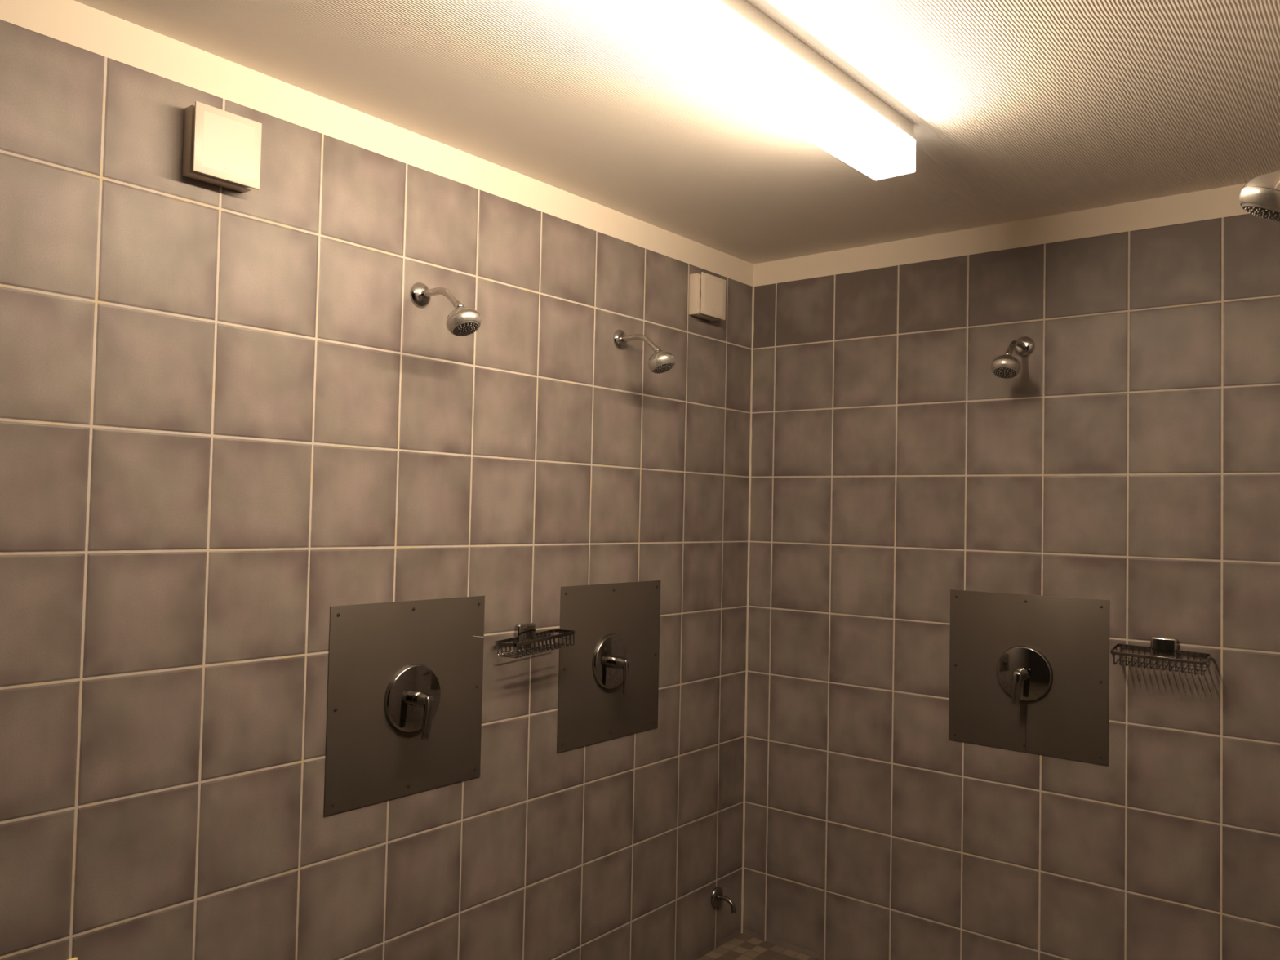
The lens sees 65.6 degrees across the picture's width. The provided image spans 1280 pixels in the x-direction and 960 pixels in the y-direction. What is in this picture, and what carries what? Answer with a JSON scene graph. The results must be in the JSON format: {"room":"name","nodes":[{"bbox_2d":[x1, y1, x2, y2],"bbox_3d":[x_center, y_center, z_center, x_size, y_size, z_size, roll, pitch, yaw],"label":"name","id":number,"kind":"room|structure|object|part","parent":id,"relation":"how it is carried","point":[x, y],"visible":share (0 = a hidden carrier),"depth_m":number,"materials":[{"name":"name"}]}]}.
{"room":"communal shower room","nodes":[
{"label":"communal shower room","id":0,"kind":"room"},
{"bbox_2d":[0,19,753,959],"bbox_3d":[-0.452,0.489,2.846,0.100,2.596,2.850,0,-2,39],"label":"wall","id":1,"kind":"structure","parent":0,"point":[229,419],"depth_m":2.35,"materials":[{"name":"grey tile"}]},
{"bbox_2d":[182,101,262,192],"bbox_3d":[-0.908,-0.718,2.158,0.060,0.148,0.150,0,-2,39],"label":"wall lamp","id":2,"kind":"object","parent":1,"relation":"in","point":[221,148],"visible":1,"depth_m":2.13,"materials":[{"name":"white plastic"}]},
{"bbox_3d":[-0.902,-0.719,2.154,0.010,0.138,0.127,0,-2,39],"label":"frame","id":3,"kind":"part","parent":2,"relation":"part of","materials":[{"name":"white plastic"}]},
{"bbox_2d":[0,0,753,286],"bbox_3d":[-1.033,-0.941,2.133,0.099,0.190,4.800,0,-2,39],"label":"trim","id":4,"kind":"structure","parent":1,"relation":"attached to","point":[72,22],"depth_m":2.39,"materials":[{"name":"beige paint"}]},
{"bbox_2d":[323,595,484,816],"bbox_3d":[-0.596,0.565,2.583,0.005,0.502,0.498,0,-2,39],"label":"cover plate","id":5,"kind":"object","parent":1,"relation":"attached to","point":[369,761],"visible":1,"depth_m":2.54,"materials":[{"name":"silver metal"}]},
{"bbox_2d":[383,663,440,740],"bbox_3d":[-0.562,0.571,2.561,0.079,0.186,0.177,0,-2,39],"label":"shower mixer","id":6,"kind":"object","parent":5,"relation":"attached to","point":[412,695],"visible":1,"depth_m":2.55,"materials":[{"name":"silver metal"}]},
{"bbox_3d":[-0.542,0.608,2.538,0.018,0.112,0.027,0,-7,39],"label":"lever","id":7,"kind":"part","parent":6,"relation":"part of","materials":[{"name":"silver metal"}]},
{"bbox_2d":[410,282,481,336],"bbox_3d":[-0.494,-0.442,2.546,0.218,0.156,0.089,0,-2,39],"label":"shower","id":8,"kind":"object","parent":1,"relation":"attached to","point":[463,321],"visible":1,"depth_m":2.50,"materials":[{"name":"silver metal"}]},
{"bbox_3d":[-0.513,-0.468,2.562,0.144,0.061,0.019,0,-2,39],"label":"shower arm","id":9,"kind":"part","parent":8,"relation":"part of","materials":[{"name":"silver metal"}]},
{"bbox_2d":[494,622,575,658],"bbox_3d":[-0.304,0.460,2.870,0.102,0.084,0.251,0,-2,39],"label":"basket","id":10,"kind":"object","parent":1,"relation":"attached to","point":[525,633],"visible":1,"depth_m":2.87,"materials":[{"name":"silver metal"}]},
{"bbox_2d":[556,580,660,752],"bbox_3d":[-0.090,0.586,3.214,0.005,0.502,0.498,0,-2,39],"label":"cover plate","id":11,"kind":"object","parent":1,"relation":"attached to","point":[588,713],"visible":1,"depth_m":3.19,"materials":[{"name":"grey metal"}]},
{"bbox_2d":[591,633,631,694],"bbox_3d":[-0.065,0.589,3.180,0.079,0.186,0.177,0,-2,39],"label":"shower mixer","id":12,"kind":"object","parent":11,"relation":"attached to","point":[611,663],"visible":1,"depth_m":3.17,"materials":[{"name":"silver metal"}]},
{"bbox_3d":[-0.042,0.625,3.160,0.018,0.112,0.027,0,-2,39],"label":"lever","id":13,"kind":"part","parent":12,"relation":"part of","materials":[{"name":"silver metal"}]},
{"bbox_2d":[613,328,675,373],"bbox_3d":[0.018,-0.416,3.184,0.218,0.156,0.089,0,-2,39],"label":"shower","id":14,"kind":"object","parent":1,"relation":"attached to","point":[661,361],"visible":1,"depth_m":3.14,"materials":[{"name":"silver metal"}]},
{"bbox_3d":[-0.001,-0.441,3.200,0.144,0.061,0.019,0,-2,39],"label":"shower arm","id":15,"kind":"part","parent":14,"relation":"part of","materials":[{"name":"silver metal"}]},
{"bbox_2d":[688,271,725,320],"bbox_3d":[0.243,-0.660,3.592,0.060,0.148,0.150,0,-2,39],"label":"air vent","id":16,"kind":"object","parent":1,"relation":"in","point":[707,292],"visible":1,"depth_m":3.55,"materials":[{"name":"white plastic"}]},
{"bbox_3d":[0.249,-0.661,3.588,0.010,0.138,0.127,0,-2,39],"label":"frame","id":17,"kind":"part","parent":16,"relation":"part of","materials":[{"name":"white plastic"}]},
{"bbox_3d":[0.264,-0.660,3.575,0.005,0.148,0.150,0,-2,39],"label":"panel","id":18,"kind":"part","parent":16,"relation":"part of","materials":[{"name":"white plastic"}]},
{"bbox_2d":[711,886,736,913],"bbox_3d":[0.317,1.542,3.648,0.087,0.076,0.074,0,-2,39],"label":"spout","id":19,"kind":"object","parent":1,"relation":"attached to","point":[717,896],"visible":1,"depth_m":3.65,"materials":[{"name":"silver metal"}]},
{"bbox_2d":[741,287,754,933],"bbox_3d":[0.417,0.490,3.845,0.006,2.492,0.007,0,-2,39],"label":"trim","id":20,"kind":"structure","parent":1,"relation":"attached to","point":[753,295],"depth_m":3.84,"materials":[{"name":"grey tile"}]},
{"bbox_2d":[74,0,1279,264],"bbox_3d":[0.255,-0.992,1.101,3.202,0.100,4.602,0,-2,39],"label":"ceiling","id":21,"kind":"structure","parent":0,"point":[1018,109],"depth_m":2.33,"materials":[{"name":"white paint"}]},
{"bbox_2d":[631,0,914,164],"bbox_3d":[0.167,-0.855,1.936,0.111,0.122,1.500,0,-2,40],"label":"ceiling lamp","id":22,"kind":"object","parent":21,"relation":"attached to","point":[737,32],"visible":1,"depth_m":2.07,"materials":[{"name":"white plastic"}]},
{"bbox_2d":[696,933,820,959],"bbox_3d":[0.198,1.691,1.013,3.200,0.100,4.600,0,-2,39],"label":"floor","id":23,"kind":"structure","parent":0,"point":[742,947],"depth_m":3.65,"materials":[{"name":"tile"}]},
{"bbox_2d":[742,213,1279,959],"bbox_3d":[1.298,0.538,3.203,2.182,2.596,0.100,0,-2,39],"label":"wall","id":24,"kind":"structure","parent":0,"point":[1131,460],"depth_m":3.21,"materials":[{"name":"grey tile"}]},
{"bbox_2d":[753,182,1248,286],"bbox_3d":[1.328,-0.853,3.250,2.184,0.190,0.099,0,-2,39],"label":"trim","id":25,"kind":"structure","parent":24,"relation":"attached to","point":[1223,202],"depth_m":3.26,"materials":[{"name":"beige paint"}]},
{"bbox_2d":[991,336,1034,378],"bbox_3d":[1.179,-0.393,3.142,0.089,0.156,0.218,0,-2,39],"label":"shower","id":26,"kind":"object","parent":24,"relation":"attached to","point":[1006,366],"visible":1,"depth_m":3.09,"materials":[{"name":"silver metal"}]},
{"bbox_3d":[1.195,-0.417,3.162,0.019,0.061,0.144,0,-2,39],"label":"shower arm","id":27,"kind":"part","parent":26,"relation":"part of","materials":[{"name":"silver metal"}]},
{"bbox_2d":[948,589,1109,765],"bbox_3d":[1.234,0.619,3.183,0.498,0.502,0.005,0,-2,39],"label":"cover plate","id":28,"kind":"object","parent":24,"relation":"attached to","point":[1070,722],"visible":1,"depth_m":3.16,"materials":[{"name":"grey metal"}]},
{"bbox_2d":[995,645,1053,706],"bbox_3d":[1.207,0.622,3.153,0.177,0.186,0.079,0,-2,39],"label":"shower mixer","id":29,"kind":"object","parent":28,"relation":"attached to","point":[1024,673],"visible":1,"depth_m":3.16,"materials":[{"name":"silver metal"}]},
{"bbox_3d":[1.185,0.658,3.130,0.027,0.112,0.018,5,1,39],"label":"lever","id":30,"kind":"part","parent":29,"relation":"part of","materials":[{"name":"silver metal"}]},
{"bbox_2d":[1110,635,1210,675],"bbox_3d":[1.518,0.508,2.900,0.251,0.092,0.101,0,-2,39],"label":"basket","id":31,"kind":"object","parent":24,"relation":"attached to","point":[1162,648],"visible":1,"depth_m":2.91,"materials":[{"name":"silver metal"}]},
{"bbox_3d":[1.218,0.478,1.441,0.100,2.596,2.750,0,-2,39],"label":"wall","id":32,"kind":"structure","parent":0,"visible":0},
{"bbox_2d":[1239,168,1279,222],"bbox_3d":[0.951,-0.442,1.368,0.218,0.156,0.089,0,-2,39],"label":"shower","id":33,"kind":"object","parent":32,"relation":"attached to","point":[1260,197],"visible":1,"depth_m":1.39,"materials":[{"name":"silver metal"}]}
]}

